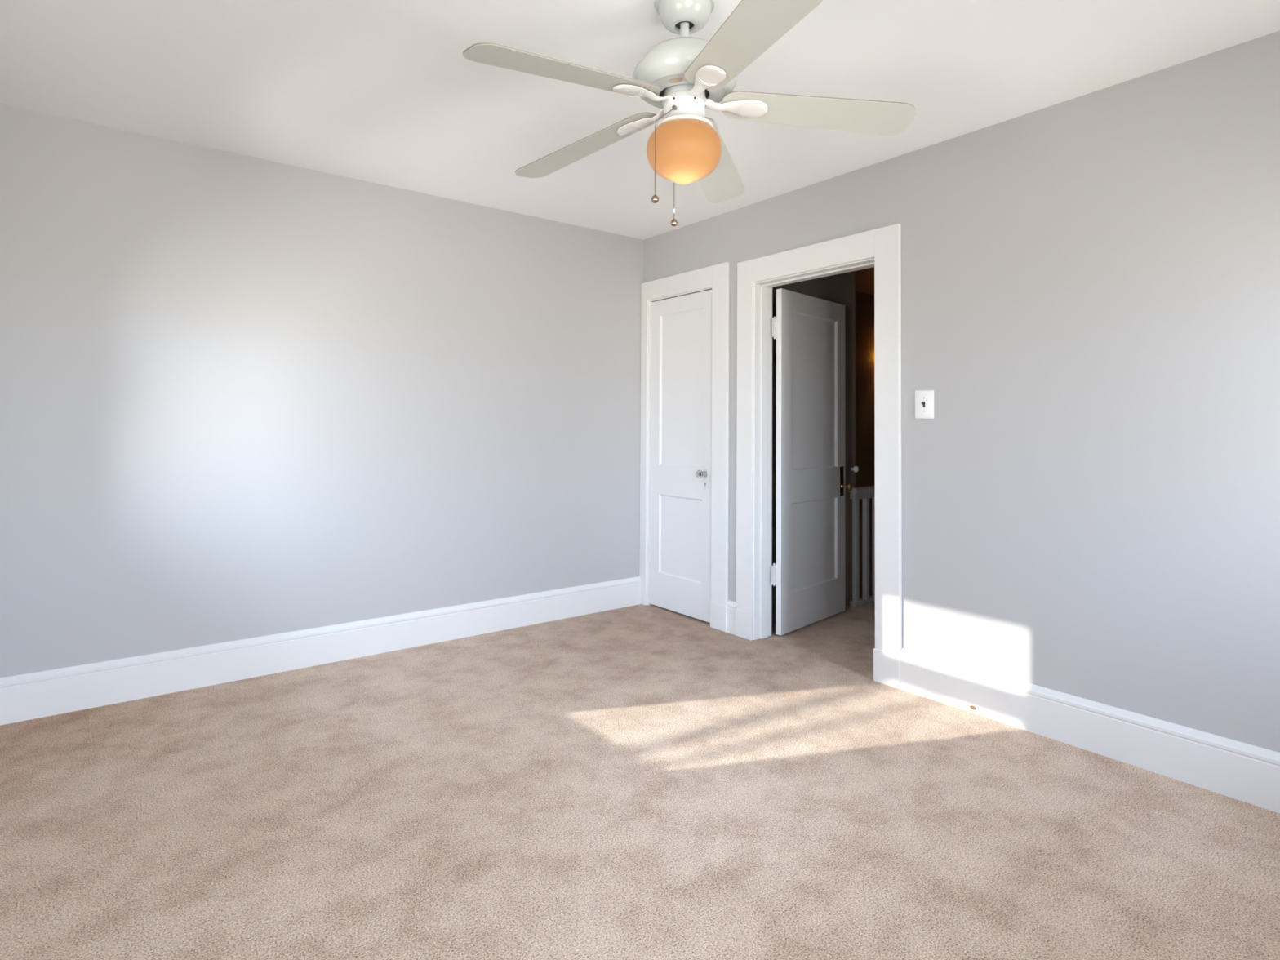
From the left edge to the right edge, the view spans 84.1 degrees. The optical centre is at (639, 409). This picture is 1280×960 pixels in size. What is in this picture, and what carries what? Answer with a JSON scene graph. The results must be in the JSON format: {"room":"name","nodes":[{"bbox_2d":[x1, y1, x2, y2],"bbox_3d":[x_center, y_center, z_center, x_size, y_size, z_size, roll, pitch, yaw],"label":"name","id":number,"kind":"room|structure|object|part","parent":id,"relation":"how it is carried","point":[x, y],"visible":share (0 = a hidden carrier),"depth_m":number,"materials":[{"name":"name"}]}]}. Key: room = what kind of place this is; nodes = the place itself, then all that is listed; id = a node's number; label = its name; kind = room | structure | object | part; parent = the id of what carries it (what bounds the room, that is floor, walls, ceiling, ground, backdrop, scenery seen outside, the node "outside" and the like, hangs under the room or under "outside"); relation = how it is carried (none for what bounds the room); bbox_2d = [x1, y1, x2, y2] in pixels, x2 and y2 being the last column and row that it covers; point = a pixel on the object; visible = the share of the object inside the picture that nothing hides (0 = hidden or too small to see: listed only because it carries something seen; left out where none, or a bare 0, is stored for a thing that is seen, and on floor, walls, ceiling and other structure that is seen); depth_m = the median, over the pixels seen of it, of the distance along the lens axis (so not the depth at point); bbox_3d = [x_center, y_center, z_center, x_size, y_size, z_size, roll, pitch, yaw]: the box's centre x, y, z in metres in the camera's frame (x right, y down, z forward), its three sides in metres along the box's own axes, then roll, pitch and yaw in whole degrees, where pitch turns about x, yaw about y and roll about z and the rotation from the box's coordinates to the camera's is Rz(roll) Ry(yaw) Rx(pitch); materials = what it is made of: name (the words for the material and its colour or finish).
{"room":"empty bedroom","nodes":[
{"label":"empty bedroom","id":0,"kind":"room"},
{"bbox_2d":[0,103,644,677],"bbox_3d":[-1.351,0.071,3.908,3.640,2.560,0.140,1,-2,-38],"label":"wall","id":1,"kind":"structure","parent":0,"point":[242,397],"depth_m":3.49,"materials":[{"name":"grey paint"}]},
{"bbox_2d":[0,576,640,725],"bbox_3d":[-1.317,1.197,3.812,3.338,0.185,0.021,1,-2,-38],"label":"baseboard","id":2,"kind":"structure","parent":1,"relation":"attached to","point":[46,693],"depth_m":3.46,"materials":[{"name":"white paint"}]},
{"bbox_2d":[0,601,1279,959],"bbox_3d":[1.723,1.327,3.339,7.560,0.060,4.500,1,-2,-38],"label":"floor","id":3,"kind":"structure","parent":0,"point":[636,782],"depth_m":2.18,"materials":[{"name":"beige carpet"}]},
{"bbox_2d":[848,485,875,606],"bbox_3d":[2.116,0.825,5.345,1.705,1.040,0.120,1,-2,-38],"label":"balustrade","id":4,"kind":"object","parent":3,"relation":"on","point":[864,493],"visible":0.16,"depth_m":4.89,"materials":[{"name":"grey wood"}]},
{"bbox_3d":[2.084,0.582,5.324,1.620,0.081,0.068,1,-2,-38],"label":"handrail","id":5,"kind":"part","parent":4,"relation":"part of","materials":[{"name":"grey wood"}]},
{"bbox_3d":[2.079,1.328,5.308,1.620,0.032,0.052,1,-2,-38],"label":"rail","id":6,"kind":"part","parent":4,"relation":"part of","materials":[{"name":"grey wood"}]},
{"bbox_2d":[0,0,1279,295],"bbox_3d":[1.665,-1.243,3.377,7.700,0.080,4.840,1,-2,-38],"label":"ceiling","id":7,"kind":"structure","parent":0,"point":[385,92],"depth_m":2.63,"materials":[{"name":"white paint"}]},
{"bbox_2d":[462,0,915,226],"bbox_3d":[0.093,-0.915,2.128,1.278,0.651,1.325,1,-2,-38],"label":"ceiling fan","id":8,"kind":"object","parent":7,"relation":"hanging from","point":[685,76],"visible":1,"depth_m":2.08,"materials":[{"name":"white metal"}]},
{"bbox_3d":[-0.190,-0.912,1.921,0.578,0.006,0.149,-5,11,-36],"label":"blade","id":9,"kind":"part","parent":8,"relation":"part of","materials":[{"name":"white wood"}]},
{"bbox_3d":[-0.186,-0.883,2.389,0.578,0.006,0.149,-10,2,36],"label":"blade","id":10,"kind":"part","parent":8,"relation":"part of","materials":[{"name":"white wood"}]},
{"bbox_3d":[0.075,-0.760,2.081,0.067,0.267,0.011,1,-1,-21],"label":"pull chain","id":11,"kind":"part","parent":8,"relation":"part of","materials":[{"name":"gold metal"}]},
{"bbox_3d":[0.114,-0.745,2.242,0.003,0.270,0.056,1,-1,-11],"label":"pull chain","id":12,"kind":"part","parent":8,"relation":"part of","materials":[{"name":"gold metal"}]},
{"bbox_2d":[669,78,682,83],"bbox_3d":[0.104,-0.958,2.063,0.042,0.006,0.017,0,-1,21],"label":"vent","id":13,"kind":"object","parent":8,"relation":"attached to","point":[671,80],"depth_m":2.06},
{"bbox_3d":[0.134,-0.768,2.151,0.228,0.166,0.228,1,-2,-38],"label":"lamp shade","id":14,"kind":"part","parent":8,"relation":"part of","materials":[{"name":"orange glass"}]},
{"bbox_3d":[0.259,-0.877,2.531,0.149,0.006,0.578,-13,-13,16],"label":"blade","id":15,"kind":"part","parent":8,"relation":"part of","materials":[{"name":"white wood"}]},
{"bbox_3d":[0.257,-0.924,1.773,0.149,0.006,0.578,12,-1,-18],"label":"blade","id":16,"kind":"part","parent":8,"relation":"part of","materials":[{"name":"white wood"}]},
{"bbox_3d":[0.534,-0.902,2.152,0.578,0.006,0.149,5,-14,0],"label":"blade","id":17,"kind":"part","parent":8,"relation":"part of","materials":[{"name":"white wood"}]},
{"bbox_2d":[771,271,855,624],"bbox_3d":[1.049,0.102,4.629,1.035,2.560,0.100,1,-2,-38],"label":"wall","id":18,"kind":"structure","parent":0,"point":[840,288],"depth_m":4.84,"materials":[{"name":"brown paint"}]},
{"bbox_2d":[850,466,858,472],"bbox_3d":[1.471,0.405,4.856,0.048,0.048,0.052,1,-2,-38],"label":"door knob","id":19,"kind":"object","parent":18,"relation":"attached to","point":[855,468],"visible":1,"depth_m":4.84,"materials":[{"name":"white paint"}]},
{"bbox_2d":[855,291,875,598],"bbox_3d":[2.016,1.426,6.734,3.125,5.100,0.100,1,-2,-38],"label":"wall","id":20,"kind":"structure","parent":0,"point":[864,303],"depth_m":6.81,"materials":[{"name":"brown paint"}]},
{"bbox_2d":[643,31,1279,752],"bbox_3d":[1.498,0.070,3.096,0.140,2.560,4.640,1,-2,-38],"label":"wall","id":21,"kind":"structure","parent":0,"point":[1091,282],"depth_m":2.70,"materials":[{"name":"grey paint"}]},
{"bbox_2d":[647,289,711,622],"bbox_3d":[0.238,0.282,4.577,0.101,2.040,0.640,1,-2,-38],"label":"door","id":22,"kind":"structure","parent":21,"relation":"in","point":[679,548],"depth_m":4.58,"materials":[{"name":"white paint"}]},
{"bbox_3d":[0.366,0.394,4.353,0.033,0.052,0.052,1,-2,-38],"label":"knob","id":23,"kind":"part","parent":22,"relation":"part of","materials":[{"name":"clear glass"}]},
{"bbox_2d":[639,262,729,631],"bbox_3d":[0.320,0.220,4.583,0.167,2.193,0.839,1,-2,-38],"label":"door frame","id":24,"kind":"structure","parent":21,"relation":"attached to","point":[717,277],"depth_m":4.29,"materials":[{"name":"white paint"}]},
{"bbox_2d":[726,600,736,635],"bbox_3d":[0.541,1.216,4.160,0.021,0.185,0.074,1,-2,-38],"label":"baseboard","id":25,"kind":"structure","parent":21,"relation":"attached to","point":[731,606],"depth_m":4.16,"materials":[{"name":"white paint"}]},
{"bbox_2d":[771,288,853,635],"bbox_3d":[1.081,0.302,4.363,0.124,2.004,0.807,-1,-2,44],"label":"door","id":26,"kind":"structure","parent":21,"relation":"in","point":[808,571],"depth_m":4.34,"materials":[{"name":"white paint"}]},
{"bbox_3d":[1.341,0.495,4.596,0.072,0.051,0.051,-1,-2,44],"label":"knob","id":27,"kind":"part","parent":26,"relation":"part of","materials":[{"name":"gold metal"}]},
{"bbox_2d":[735,223,902,688],"bbox_3d":[0.950,0.216,3.778,0.171,2.172,1.058,1,-2,-38],"label":"door frame","id":28,"kind":"structure","parent":21,"relation":"attached to","point":[883,244],"depth_m":3.77,"materials":[{"name":"white paint"}]},
{"bbox_2d":[915,390,933,418],"bbox_3d":[1.290,-0.025,3.232,0.025,0.130,0.092,1,-2,-38],"label":"light switch","id":29,"kind":"object","parent":21,"relation":"attached to","point":[924,399],"visible":1,"depth_m":3.23,"materials":[{"name":"white plastic"}]},
{"bbox_2d":[900,648,1279,813],"bbox_3d":[1.990,1.183,2.299,0.021,0.185,2.528,1,-2,-38],"label":"baseboard","id":30,"kind":"structure","parent":21,"relation":"attached to","point":[1245,772],"depth_m":2.62,"materials":[{"name":"white paint"}]}
]}

